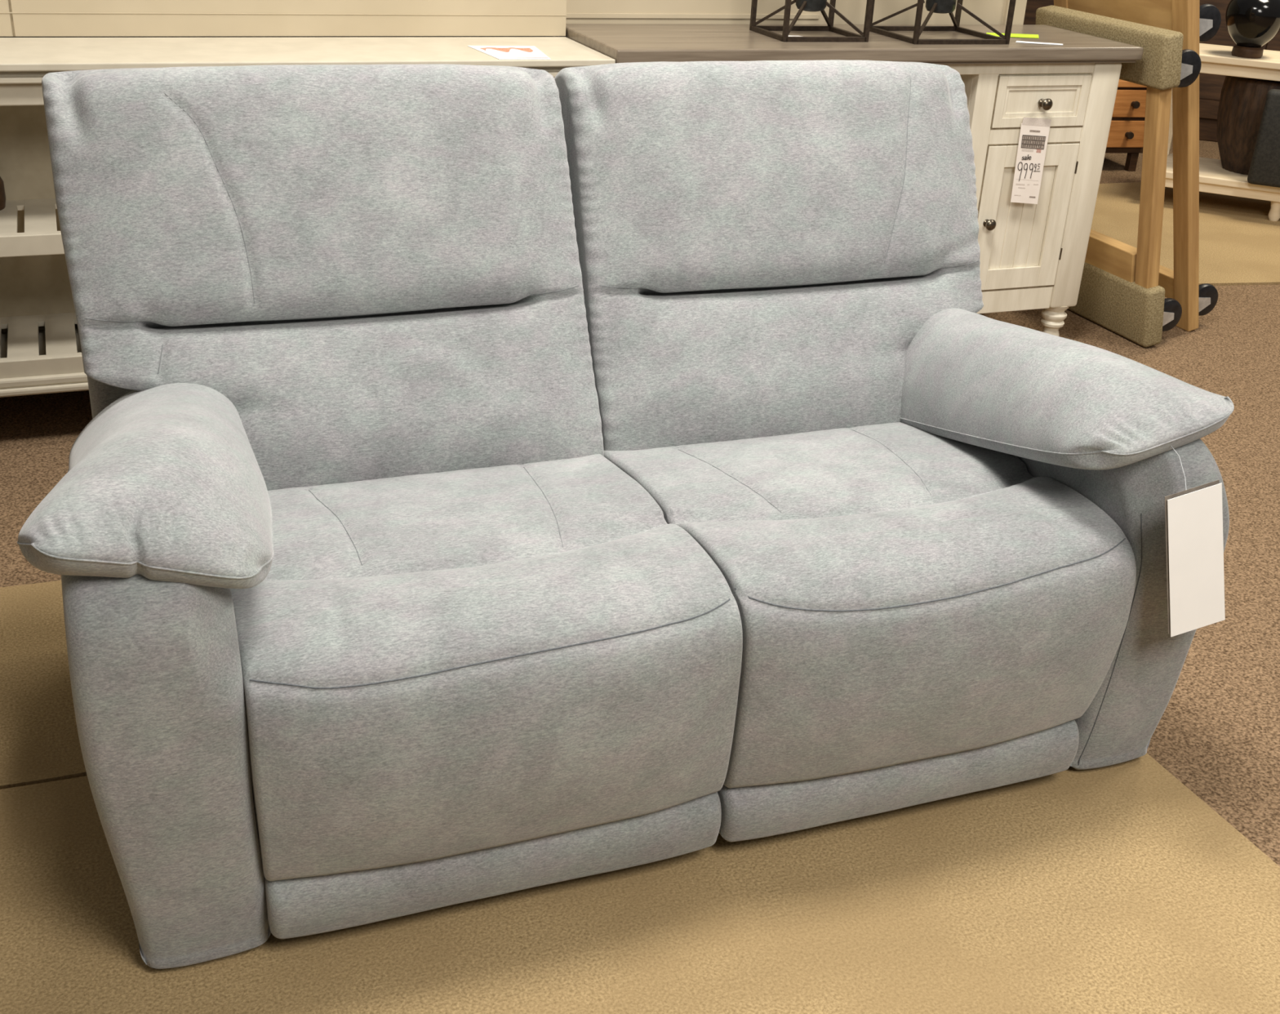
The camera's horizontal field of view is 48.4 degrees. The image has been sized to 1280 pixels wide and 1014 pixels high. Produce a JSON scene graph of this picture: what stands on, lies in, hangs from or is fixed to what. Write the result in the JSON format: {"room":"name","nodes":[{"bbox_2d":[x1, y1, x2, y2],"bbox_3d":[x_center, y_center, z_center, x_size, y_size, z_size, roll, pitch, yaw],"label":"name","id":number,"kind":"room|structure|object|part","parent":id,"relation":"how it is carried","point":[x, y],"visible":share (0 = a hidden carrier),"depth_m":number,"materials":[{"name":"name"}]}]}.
{"room":"store","nodes":[
{"label":"store","id":0,"kind":"room"},
{"bbox_2d":[0,0,566,36],"bbox_3d":[-2.269,-1.720,2.776,4.483,1.528,0.104,-7,27,-20],"label":"wall","id":1,"kind":"structure","parent":0,"point":[25,24],"depth_m":3.56,"materials":[{"name":"paint"}]},
{"bbox_2d":[8,0,15,36],"bbox_3d":[-1.439,-1.798,3.033,0.005,1.528,0.002,-7,27,-20],"label":"trim","id":2,"kind":"structure","parent":1,"relation":"attached to","point":[9,1],"depth_m":3.35,"materials":[{"name":"beige wood"}]},
{"bbox_2d":[0,12,566,15],"bbox_3d":[-2.285,-1.059,3.040,4.484,0.002,0.002,-7,27,-20],"label":"trim","id":3,"kind":"structure","parent":1,"relation":"attached to","point":[0,12],"depth_m":3.54,"materials":[{"name":"paint"}]},
{"bbox_2d":[565,13,819,18],"bbox_3d":[-1.943,-1.137,3.272,5.300,0.013,0.004,-7,27,-20],"label":"trim","id":4,"kind":"structure","parent":1,"relation":"attached to","point":[648,15],"depth_m":4.03,"materials":[{"name":"paint"}]},
{"bbox_2d":[0,0,1006,37],"bbox_3d":[-1.650,-1.454,3.310,5.945,2.409,0.115,-7,27,-20],"label":"wall","id":5,"kind":"structure","parent":0,"point":[991,11],"depth_m":4.09,"materials":[{"name":"paint"}]},
{"bbox_2d":[1002,0,1026,24],"bbox_3d":[1.151,-1.798,4.346,0.067,2.409,0.140,-7,27,-20],"label":"trim","id":6,"kind":"structure","parent":5,"relation":"attached to","point":[1020,5],"depth_m":4.40,"materials":[{"name":"paint"}]},
{"bbox_2d":[0,138,1279,866],"bbox_3d":[0.893,-0.011,3.382,16.000,0.001,13.000,-7,27,-20],"label":"floor","id":7,"kind":"structure","parent":0,"point":[1217,733],"depth_m":3.24,"materials":[{"name":"brown carpet"}]},
{"bbox_2d":[0,580,87,789],"bbox_3d":[-1.385,0.332,2.397,3.403,0.009,0.668,-7,27,-20],"label":"carpet offcut","id":8,"kind":"object","parent":7,"relation":"on","point":[40,743],"visible":0.07,"depth_m":2.45,"materials":[{"name":"beige carpet"}]},
{"bbox_2d":[0,36,615,397],"bbox_3d":[-1.492,-0.621,3.364,2.885,0.879,0.400,-7,27,-20],"label":"shelf unit","id":9,"kind":"object","parent":7,"relation":"on","point":[41,351],"visible":0.09,"depth_m":3.41,"materials":[{"name":"beige paint"}]},
{"bbox_2d":[0,176,5,210],"bbox_3d":[-1.579,-0.758,3.377,0.132,0.100,0.132,-7,27,-20],"label":"wooden ornament","id":10,"kind":"object","parent":9,"relation":"on","point":[2,195],"visible":1,"depth_m":3.38,"materials":[{"name":"brown wood"}]},
{"bbox_3d":[-1.159,-0.716,3.466,2.097,0.014,0.322,-7,27,-20],"label":"shelf","id":11,"kind":"part","parent":9,"relation":"part of","materials":[{"name":"beige paint"}]},
{"bbox_3d":[-1.548,-0.745,3.490,2.855,0.730,0.025,-7,27,-20],"label":"panel","id":12,"kind":"part","parent":9,"relation":"part of","materials":[{"name":"beige wood"}]},
{"bbox_3d":[-1.177,-0.451,3.592,2.090,0.012,0.320,-7,27,-20],"label":"shelf","id":13,"kind":"part","parent":9,"relation":"part of","materials":[{"name":"beige paint"}]},
{"bbox_3d":[-1.504,-0.358,3.485,2.885,0.038,0.390,-7,27,-20],"label":"plinth moulding","id":14,"kind":"part","parent":9,"relation":"part of","materials":[{"name":"beige paint"}]},
{"bbox_3d":[-1.415,-0.902,3.071,2.870,0.076,0.046,-7,27,-20],"label":"cornice","id":15,"kind":"part","parent":9,"relation":"part of","materials":[{"name":"beige paint"}]},
{"bbox_2d":[467,45,551,59],"bbox_3d":[-0.315,-1.127,3.532,0.174,0.001,0.222,-7,27,-20],"label":"printed card","id":16,"kind":"object","parent":9,"relation":"on","point":[500,52],"visible":1,"depth_m":3.53,"materials":[{"name":"white paper"}]},
{"bbox_2d":[480,47,533,52],"bbox_3d":[-0.330,-1.143,3.562,0.129,0.001,0.079,-7,27,-20],"label":"picture","id":17,"kind":"object","parent":16,"relation":"on","point":[482,49],"depth_m":3.56,"materials":[{"name":"orange paper"}]},
{"bbox_3d":[-0.307,-1.119,3.514,0.120,0.001,0.039,-7,27,-20],"label":"printed panel","id":18,"kind":"part","parent":16,"relation":"part of","materials":[{"name":"paper"}]},
{"bbox_2d":[0,752,1279,1013],"bbox_3d":[-0.489,1.127,0.845,3.817,0.009,3.218,-7,27,-20],"label":"carpet offcut","id":19,"kind":"object","parent":7,"relation":"on","point":[1116,888],"visible":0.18,"depth_m":2.01,"materials":[{"name":"beige carpet"}]},
{"bbox_2d":[17,59,1234,968],"bbox_3d":[-0.040,-0.123,2.297,1.750,1.030,1.060,-7,27,-20],"label":"reclining loveseat","id":20,"kind":"object","parent":19,"relation":"on","point":[482,482],"visible":1,"depth_m":2.15,"materials":[{"name":"grey fabric"}]},
{"bbox_3d":[-0.166,-0.242,2.646,1.620,0.870,0.230,-7,27,-20],"label":"panel","id":21,"kind":"part","parent":20,"relation":"part of","materials":[{"name":"grey fabric"}]},
{"bbox_2d":[17,382,272,588],"bbox_3d":[-0.661,-0.039,1.910,0.302,0.228,0.685,-7,27,-20],"label":"armrest","id":22,"kind":"object","parent":20,"relation":"on","point":[165,486],"depth_m":1.67,"materials":[{"name":"grey fabric"}]},
{"bbox_3d":[-0.715,0.176,2.086,0.204,0.605,0.868,-7,27,-20],"label":"arm","id":23,"kind":"part","parent":20,"relation":"part of","materials":[{"name":"grey fabric"}]},
{"bbox_3d":[-0.501,-0.369,2.336,0.816,0.662,0.457,-7,27,-20],"label":"backrest","id":24,"kind":"part","parent":20,"relation":"part of","materials":[{"name":"grey fabric"}]},
{"bbox_2d":[230,453,742,880],"bbox_3d":[-0.288,0.171,2.149,0.660,0.372,0.745,-7,27,-20],"label":"seat cushion","id":25,"kind":"object","parent":20,"relation":"on","point":[442,664],"depth_m":1.88,"materials":[{"name":"grey fabric"}]},
{"bbox_3d":[0.257,-0.464,2.616,0.805,0.663,0.457,-7,27,-20],"label":"backrest","id":26,"kind":"part","parent":20,"relation":"part of","materials":[{"name":"grey fabric"}]},
{"bbox_2d":[604,422,1136,787],"bbox_3d":[0.330,0.095,2.379,0.658,0.370,0.745,-7,27,-20],"label":"seat cushion","id":27,"kind":"object","parent":20,"relation":"on","point":[909,600],"depth_m":2.11,"materials":[{"name":"grey fabric"}]},
{"bbox_2d":[900,307,1233,470],"bbox_3d":[0.686,-0.176,2.426,0.294,0.260,0.670,-7,27,-20],"label":"cushion","id":28,"kind":"object","parent":20,"relation":"on","point":[993,394],"depth_m":2.27,"materials":[{"name":"grey fabric"}]},
{"bbox_3d":[0.678,0.004,2.602,0.186,0.604,0.869,-7,27,-20],"label":"arm","id":29,"kind":"part","parent":20,"relation":"part of","materials":[{"name":"grey fabric"}]},
{"bbox_2d":[1164,445,1225,636],"bbox_3d":[0.824,0.061,2.116,0.132,0.274,0.080,14,28,22],"label":"tag","id":30,"kind":"object","parent":20,"relation":"hanging from","point":[1195,578],"visible":1,"depth_m":2.12,"materials":[{"name":"white paper"}]},
{"bbox_2d":[558,23,1143,336],"bbox_3d":[0.585,-0.910,4.176,1.605,0.902,0.477,-7,27,-20],"label":"base cabinet","id":31,"kind":"object","parent":7,"relation":"on","point":[1033,256],"visible":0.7,"depth_m":4.07,"materials":[{"name":"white wood"}]},
{"bbox_2d":[749,0,872,41],"bbox_3d":[0.471,-1.453,3.849,0.254,0.346,0.224,-6,27,-19],"label":"lantern","id":32,"kind":"object","parent":31,"relation":"on","point":[802,5],"visible":1,"depth_m":3.87,"materials":[{"name":"brown metal"}]},
{"bbox_2d":[869,0,1016,44],"bbox_3d":[0.849,-1.488,3.965,0.304,0.346,0.274,-7,27,-20],"label":"lantern","id":33,"kind":"object","parent":31,"relation":"on","point":[943,6],"visible":0.93,"depth_m":3.97,"materials":[{"name":"brown metal"}]},
{"bbox_3d":[1.015,-0.822,4.143,0.033,0.033,0.038,-7,27,-20],"label":"knob","id":34,"kind":"part","parent":31,"relation":"part of","materials":[{"name":"grey metal"}]},
{"bbox_2d":[986,32,1039,38],"bbox_3d":[1.084,-1.375,4.152,0.186,0.001,0.077,1,26,-5],"label":"paper slip","id":35,"kind":"object","parent":31,"relation":"on","point":[1015,35],"visible":0.79,"depth_m":4.15,"materials":[{"name":"yellow paper"}]},
{"bbox_3d":[1.124,-0.855,4.205,0.187,0.303,0.004,-7,27,-20],"label":"panel","id":36,"kind":"part","parent":31,"relation":"part of","materials":[{"name":"white paint"}]},
{"bbox_3d":[1.126,-0.853,4.200,0.311,0.427,0.012,-7,27,-20],"label":"door","id":37,"kind":"part","parent":31,"relation":"part of","materials":[{"name":"white paint"}]},
{"bbox_3d":[1.094,-0.923,4.164,0.380,0.731,0.027,-7,27,-20],"label":"frame","id":38,"kind":"part","parent":31,"relation":"part of","materials":[{"name":"white paint"}]},
{"bbox_2d":[1010,116,1051,204],"bbox_3d":[1.126,-0.996,4.105,0.106,0.248,0.017,-7,27,-20],"label":"price tag","id":39,"kind":"object","parent":31,"relation":"hanging from","point":[1034,132],"visible":1,"depth_m":4.10,"materials":[{"name":"paper"}]},
{"bbox_2d":[1015,40,1062,44],"bbox_3d":[1.127,-1.310,4.024,0.137,0.001,0.031,4,26,2],"label":"paper tag","id":40,"kind":"object","parent":31,"relation":"on","point":[1016,41],"visible":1,"depth_m":4.02,"materials":[{"name":"white paper"}]},
{"bbox_3d":[1.141,-1.156,4.058,0.255,0.086,0.010,-7,27,-20],"label":"panel","id":41,"kind":"part","parent":31,"relation":"part of","materials":[{"name":"white paint"}]},
{"bbox_3d":[1.142,-1.155,4.055,0.311,0.142,0.012,-7,27,-20],"label":"drawer","id":42,"kind":"part","parent":31,"relation":"part of","materials":[{"name":"white paint"}]},
{"bbox_3d":[1.149,-1.143,4.039,0.033,0.033,0.038,-7,27,-20],"label":"knob","id":43,"kind":"part","parent":31,"relation":"part of","materials":[{"name":"grey metal"}]},
{"bbox_3d":[1.306,-0.902,4.292,0.098,0.858,0.086,-7,27,-20],"label":"leg","id":44,"kind":"part","parent":31,"relation":"part of","materials":[{"name":"white paint"}]},
{"bbox_2d":[1035,4,1201,346],"bbox_3d":[1.499,-1.054,4.520,0.338,0.948,0.624,-7,27,-20],"label":"furniture dolly","id":45,"kind":"object","parent":7,"relation":"on","point":[1120,291],"visible":0.56,"depth_m":4.36,"materials":[{"name":"brown wood"}]},
{"bbox_3d":[1.467,-0.795,4.687,0.046,0.232,0.515,-16,30,-15],"label":"rail","id":46,"kind":"part","parent":45,"relation":"part of","materials":[{"name":"brown wood"}]},
{"bbox_2d":[1105,79,1146,171],"bbox_3d":[1.805,-1.870,6.856,1.260,0.430,0.480,-3,26,-13],"label":"dresser","id":47,"kind":"object","parent":7,"relation":"on","point":[1126,135],"visible":0.17,"depth_m":6.78,"materials":[{"name":"orange wood"}]},
{"bbox_3d":[2.233,-1.777,6.788,0.385,0.125,0.018,-3,26,-13],"label":"drawer","id":48,"kind":"part","parent":47,"relation":"part of","materials":[{"name":"orange wood"}]},
{"bbox_3d":[2.240,-1.905,6.726,0.385,0.126,0.018,-3,26,-13],"label":"drawer","id":49,"kind":"part","parent":47,"relation":"part of","materials":[{"name":"orange wood"}]},
{"bbox_3d":[2.329,-1.771,6.786,0.036,0.035,0.034,-3,26,-13],"label":"knob","id":50,"kind":"part","parent":47,"relation":"part of","materials":[{"name":"brown metal"}]},
{"bbox_3d":[2.387,-1.679,6.919,0.040,0.090,0.040,-3,26,-13],"label":"leg","id":51,"kind":"part","parent":47,"relation":"part of","materials":[{"name":"brown wood"}]},
{"bbox_3d":[2.336,-1.899,6.724,0.036,0.035,0.034,-3,26,-13],"label":"knob","id":52,"kind":"part","parent":47,"relation":"part of","materials":[{"name":"brown metal"}]},
{"bbox_2d":[1053,0,1221,331],"bbox_3d":[1.631,-1.173,4.666,0.424,1.052,0.652,-7,27,-20],"label":"furniture dolly","id":53,"kind":"object","parent":7,"relation":"on","point":[1197,24],"visible":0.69,"depth_m":4.40,"materials":[{"name":"brown wood"}]},
{"bbox_3d":[1.498,-1.550,4.418,0.042,0.150,0.628,-21,31,-13],"label":"rail","id":54,"kind":"part","parent":53,"relation":"part of","materials":[{"name":"brown wood"}]},
{"bbox_3d":[1.669,-0.820,4.860,0.042,0.080,0.628,-21,31,-13],"label":"rail","id":55,"kind":"part","parent":53,"relation":"part of","materials":[{"name":"brown wood"}]},
{"bbox_2d":[1023,0,1279,142],"bbox_3d":[3.051,-2.965,7.578,2.100,1.900,0.504,11,27,16],"label":"armoire","id":56,"kind":"object","parent":7,"relation":"on","point":[1211,85],"visible":0.02,"depth_m":7.63,"materials":[{"name":"brown wood"}]},
{"bbox_3d":[2.315,-3.011,7.545,0.490,1.500,0.008,11,27,16],"label":"panel","id":57,"kind":"part","parent":56,"relation":"part of","materials":[{"name":"brown wood"}]},
{"bbox_3d":[2.967,-2.886,7.358,0.490,1.500,0.008,11,27,16],"label":"panel","id":58,"kind":"part","parent":56,"relation":"part of","materials":[{"name":"brown wood"}]},
{"bbox_3d":[2.971,-2.890,7.367,0.670,1.700,0.022,11,27,16],"label":"door","id":59,"kind":"part","parent":56,"relation":"part of","materials":[{"name":"brown wood"}]},
{"bbox_3d":[3.623,-2.764,7.180,0.670,1.700,0.022,11,27,16],"label":"door","id":60,"kind":"part","parent":56,"relation":"part of","materials":[{"name":"brown wood"}]},
{"bbox_2d":[1090,182,1279,285],"bbox_3d":[2.958,-1.234,6.151,3.163,0.009,1.554,-7,27,-20],"label":"carpet offcut","id":61,"kind":"object","parent":7,"relation":"on","point":[1239,244],"visible":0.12,"depth_m":5.85,"materials":[{"name":"beige carpet"}]},
{"bbox_2d":[1164,43,1279,221],"bbox_3d":[3.046,-1.523,6.013,1.650,0.640,0.465,14,28,21],"label":"console table","id":62,"kind":"object","parent":61,"relation":"on","point":[1219,60],"visible":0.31,"depth_m":6.06,"materials":[{"name":"white wood"}]},
{"bbox_3d":[2.398,-1.797,6.411,0.050,0.415,0.050,14,28,21],"label":"post","id":63,"kind":"part","parent":62,"relation":"part of","materials":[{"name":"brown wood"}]},
{"bbox_2d":[1165,153,1279,193],"bbox_3d":[3.033,-1.357,6.082,1.650,0.029,0.445,14,28,21],"label":"shelf","id":64,"kind":"object","parent":62,"relation":"attached to","point":[1212,176],"depth_m":6.11,"materials":[{"name":"white wood"}]},
{"bbox_2d":[1216,75,1279,174],"bbox_3d":[2.696,-1.658,6.176,0.387,0.395,0.387,-7,27,-20],"label":"basket","id":65,"kind":"object","parent":62,"relation":"on","point":[1242,100],"visible":0.5,"depth_m":6.08,"materials":[{"name":"wood"}]},
{"bbox_2d":[1225,0,1279,58],"bbox_3d":[2.555,-2.029,5.921,0.236,0.302,0.236,-7,27,-20],"label":"vase","id":66,"kind":"object","parent":62,"relation":"on","point":[1251,24],"visible":1,"depth_m":5.86,"materials":[{"name":"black glass"}]},
{"bbox_2d":[1247,88,1279,187],"bbox_3d":[2.736,-1.505,5.875,0.360,0.385,0.075,14,28,21],"label":"upholstered panel","id":67,"kind":"object","parent":62,"relation":"on","point":[1264,167],"visible":1,"depth_m":5.91,"materials":[{"name":"grey fabric"}]},
{"bbox_3d":[2.713,-1.266,6.080,0.060,0.087,0.060,14,28,21],"label":"leg","id":68,"kind":"part","parent":62,"relation":"part of","materials":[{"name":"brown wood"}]}
]}

